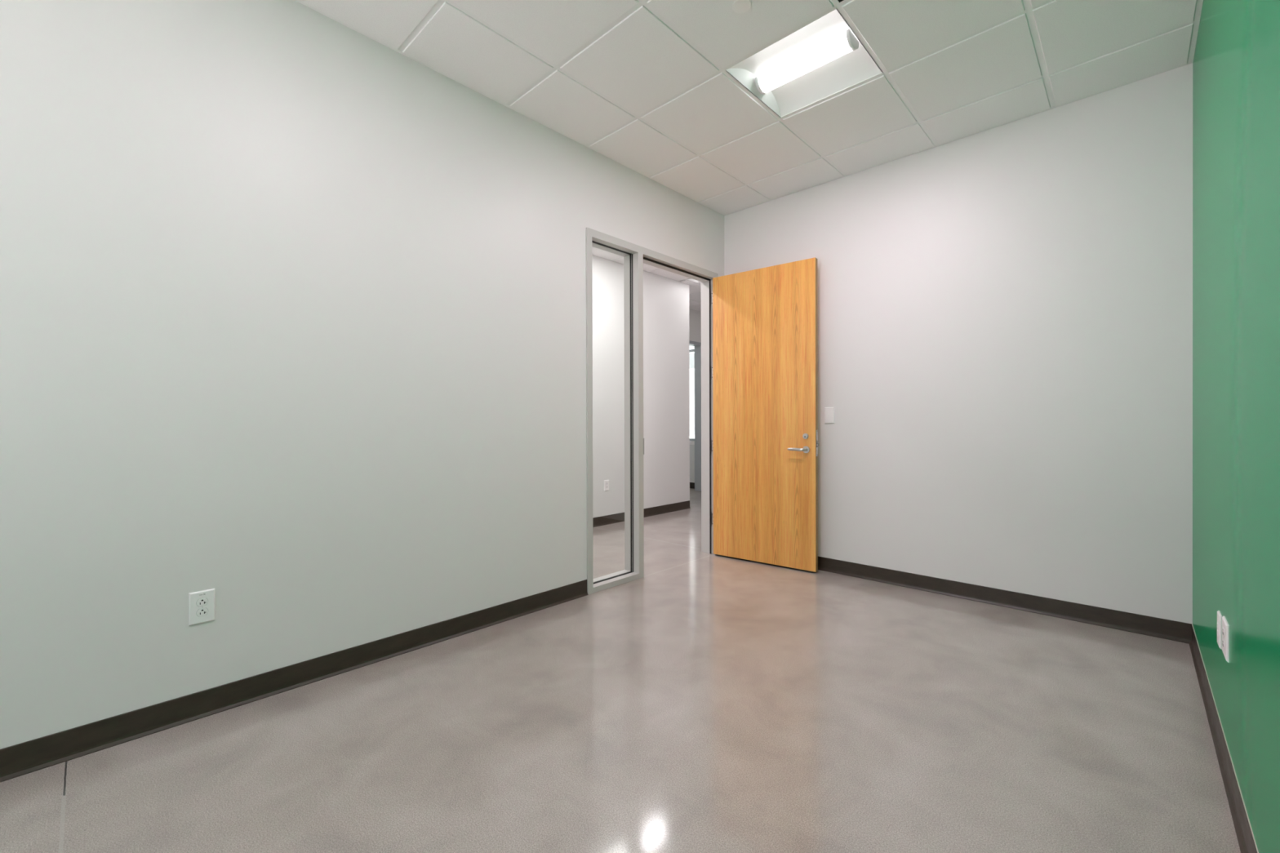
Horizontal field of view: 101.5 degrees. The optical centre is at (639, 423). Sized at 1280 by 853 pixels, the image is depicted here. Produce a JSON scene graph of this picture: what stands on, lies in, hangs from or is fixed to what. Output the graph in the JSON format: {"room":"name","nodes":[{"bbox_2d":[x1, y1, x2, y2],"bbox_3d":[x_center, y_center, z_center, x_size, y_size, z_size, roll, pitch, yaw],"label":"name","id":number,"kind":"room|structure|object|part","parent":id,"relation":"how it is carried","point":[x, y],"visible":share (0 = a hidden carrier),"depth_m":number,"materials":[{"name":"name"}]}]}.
{"room":"empty office room","nodes":[
{"label":"empty office room","id":0,"kind":"room"},
{"bbox_2d":[0,0,724,749],"bbox_3d":[-0.294,-0.486,3.641,0.125,3.247,9.520,0,0,43],"label":"wall","id":1,"kind":"structure","parent":0,"point":[292,306],"depth_m":2.19,"materials":[{"name":"grey paint"}]},
{"bbox_2d":[188,588,215,625],"bbox_3d":[-1.712,0.716,2.044,0.009,0.125,0.079,0,0,43],"label":"power outlet","id":2,"kind":"object","parent":1,"relation":"attached to","point":[202,606],"visible":1,"depth_m":2.04,"materials":[{"name":"white plastic"}]},
{"bbox_2d":[196,608,208,616],"bbox_3d":[-1.710,0.735,2.042,0.002,0.028,0.034,0,0,43],"label":"receptacle","id":3,"kind":"object","parent":2,"relation":"attached to","point":[200,611],"depth_m":2.04,"materials":[{"name":"white plastic"}]},
{"bbox_2d":[196,597,208,606],"bbox_3d":[-1.710,0.696,2.042,0.001,0.030,0.036,0,0,43],"label":"receptacle","id":4,"kind":"object","parent":2,"relation":"attached to","point":[201,602],"depth_m":2.04,"materials":[{"name":"white plastic"}]},
{"bbox_2d":[0,579,588,782],"bbox_3d":[-1.888,1.097,1.854,0.013,0.102,4.480,0,0,43],"label":"baseboard","id":5,"kind":"structure","parent":1,"relation":"attached to","point":[39,753],"depth_m":2.14,"materials":[{"name":"brown plastic"}]},
{"bbox_2d":[586,227,718,595],"bbox_3d":[0.116,-0.088,4.072,0.153,2.445,1.505,0,0,43],"label":"door frame","id":6,"kind":"structure","parent":1,"relation":"attached to","point":[634,255],"depth_m":3.87,"materials":[{"name":"grey paint"}]},
{"bbox_2d":[711,257,818,572],"bbox_3d":[0.977,-0.069,4.247,0.951,2.374,0.162,0,0,39],"label":"door","id":7,"kind":"structure","parent":6,"relation":"attached to","point":[764,369],"depth_m":4.19,"materials":[{"name":"brown wood"}]},
{"bbox_3d":[1.201,0.195,3.998,0.141,0.026,0.051,0,0,39],"label":"lever","id":8,"kind":"part","parent":7,"relation":"part of","materials":[{"name":"silver metal"}]},
{"bbox_3d":[1.341,0.145,3.961,0.002,0.199,0.032,0,0,39],"label":"latch plate","id":9,"kind":"part","parent":7,"relation":"part of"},
{"bbox_2d":[0,488,1240,852],"bbox_3d":[-1.519,1.197,4.808,9.492,0.120,9.520,0,0,43],"label":"floor","id":10,"kind":"structure","parent":0,"point":[702,702],"depth_m":1.88,"materials":[{"name":"concrete"}]},
{"bbox_2d":[591,254,689,517],"bbox_3d":[-2.034,-0.483,4.213,0.120,3.247,7.720,0,0,43],"label":"wall","id":11,"kind":"structure","parent":0,"point":[666,360],"depth_m":6.39,"materials":[{"name":"paint"}]},
{"bbox_2d":[604,480,608,490],"bbox_3d":[-0.374,0.689,5.877,0.008,0.118,0.072,0,0,43],"label":"power outlet","id":12,"kind":"object","parent":11,"relation":"attached to","point":[606,482],"visible":1,"depth_m":5.87,"materials":[{"name":"white plastic"}]},
{"bbox_2d":[592,500,690,527],"bbox_3d":[-1.982,1.089,4.172,0.013,0.102,7.720,0,0,43],"label":"baseboard","id":13,"kind":"structure","parent":11,"relation":"attached to","point":[617,517],"depth_m":6.38,"materials":[{"name":"brown plastic"}]},
{"bbox_2d":[591,246,701,311],"bbox_3d":[-1.194,-1.865,4.566,2.455,0.040,9.400,0,0,43],"label":"ceiling","id":14,"kind":"structure","parent":0,"point":[595,251],"depth_m":6.53,"materials":[{"name":"tile"}]},
{"bbox_2d":[686,278,701,284],"bbox_3d":[1.017,-1.915,6.749,0.593,0.105,0.593,0,0,43],"label":"ceiling light","id":15,"kind":"object","parent":14,"relation":"attached to","point":[689,279],"visible":0.04,"depth_m":6.85,"materials":[{"name":"white"}]},
{"bbox_2d":[688,353,694,438],"bbox_3d":[0.600,-0.058,10.758,3.200,2.620,0.290,0,0,43],"label":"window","id":16,"kind":"structure","parent":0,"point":[691,356],"depth_m":10.40,"materials":[{"name":"white glass"}]},
{"bbox_2d":[689,444,694,482],"bbox_3d":[0.682,-0.507,9.406,6.375,3.247,0.200,0,0,43],"label":"wall","id":17,"kind":"structure","parent":0,"point":[691,446],"depth_m":9.06,"materials":[{"name":"paint"}]},
{"bbox_2d":[688,349,694,444],"bbox_3d":[0.305,-0.624,9.747,2.200,1.960,0.220,0,0,43],"label":"window","id":18,"kind":"structure","parent":17,"relation":"in","point":[691,440],"depth_m":9.07,"materials":[{"name":"grey metal"}]},
{"bbox_3d":[0.308,0.325,9.750,2.200,0.062,0.220,0,0,43],"label":"sill","id":19,"kind":"part","parent":18,"relation":"part of","materials":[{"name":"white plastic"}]},
{"bbox_2d":[689,482,694,488],"bbox_3d":[-0.331,1.066,10.225,3.780,0.102,0.013,0,0,43],"label":"baseboard","id":20,"kind":"structure","parent":17,"relation":"attached to","point":[691,484],"depth_m":9.05,"materials":[{"name":"brown plastic"}]},
{"bbox_2d":[688,308,701,342],"bbox_3d":[0.525,-0.503,8.261,0.120,3.247,1.680,0,0,43],"label":"wall","id":21,"kind":"structure","parent":0,"point":[695,316],"depth_m":8.57,"materials":[{"name":"paint"}]},
{"bbox_2d":[688,340,701,491],"bbox_3d":[0.645,-0.114,8.390,0.147,2.468,1.050,0,0,43],"label":"door frame","id":22,"kind":"structure","parent":21,"relation":"attached to","point":[697,345],"depth_m":8.73,"materials":[{"name":"grey metal"}]},
{"bbox_2d":[294,0,1203,215],"bbox_3d":[-0.300,-1.857,1.452,2.872,0.040,6.100,0,0,43],"label":"ceiling","id":23,"kind":"structure","parent":0,"point":[646,86],"depth_m":2.68,"materials":[{"name":"tile"}]},
{"bbox_2d":[732,0,751,13],"bbox_3d":[0.447,-1.840,2.298,0.081,0.004,0.081,0,0,43],"label":"sprinkler cover","id":24,"kind":"object","parent":23,"relation":"attached to","point":[739,6],"visible":1,"depth_m":2.30,"materials":[{"name":"white plastic"}]},
{"bbox_2d":[725,8,882,117],"bbox_3d":[0.863,-1.901,2.741,0.593,0.105,0.593,0,0,43],"label":"ceiling light","id":25,"kind":"object","parent":23,"relation":"attached to","point":[824,58],"visible":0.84,"depth_m":2.76,"materials":[{"name":"white plastic"}]},
{"bbox_2d":[724,62,1192,623],"bbox_3d":[1.883,-0.492,3.676,2.992,3.247,0.120,0,0,43],"label":"wall","id":26,"kind":"structure","parent":0,"point":[1005,312],"depth_m":3.19,"materials":[{"name":"grey paint"}]},
{"bbox_2d":[824,407,835,423],"bbox_3d":[1.451,-0.066,3.999,0.076,0.122,0.008,0,0,43],"label":"light switch","id":27,"kind":"object","parent":26,"relation":"attached to","point":[829,418],"visible":1,"depth_m":3.99,"materials":[{"name":"white plastic"}]},
{"bbox_2d":[817,556,1191,644],"bbox_3d":[1.799,1.081,3.673,2.869,0.102,0.013,0,0,43],"label":"baseboard","id":28,"kind":"structure","parent":26,"relation":"attached to","point":[1181,632],"depth_m":3.17,"materials":[{"name":"brown plastic"}]},
{"bbox_2d":[1192,0,1279,852],"bbox_3d":[0.750,-0.478,0.385,0.120,3.247,6.220,0,0,43],"label":"wall","id":29,"kind":"structure","parent":0,"point":[1236,64],"depth_m":1.46,"materials":[{"name":"green paint"}]},
{"bbox_2d":[1217,610,1222,649],"bbox_3d":[2.016,0.715,1.819,0.008,0.115,0.070,0,0,43],"label":"outlet","id":30,"kind":"object","parent":29,"relation":"attached to","point":[1219,614],"visible":1,"depth_m":1.80,"materials":[{"name":"white plastic"}]},
{"bbox_2d":[1189,625,1257,852],"bbox_3d":[0.747,1.094,0.480,0.013,0.102,6.100,0,0,43],"label":"baseboard","id":31,"kind":"structure","parent":29,"relation":"attached to","point":[1242,829],"depth_m":1.70,"materials":[{"name":"brown plastic"}]},
{"bbox_2d":[1191,623,1258,852],"bbox_3d":[0.750,1.042,0.476,0.002,0.002,6.100,0,0,43],"label":"caulk line","id":32,"kind":"structure","parent":31,"relation":"on","point":[1192,624],"depth_m":1.62,"materials":[{"name":"beige"}]},
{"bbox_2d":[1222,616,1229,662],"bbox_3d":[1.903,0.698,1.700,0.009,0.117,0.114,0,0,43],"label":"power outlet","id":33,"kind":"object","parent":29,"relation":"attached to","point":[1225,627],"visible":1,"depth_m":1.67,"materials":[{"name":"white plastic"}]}
]}

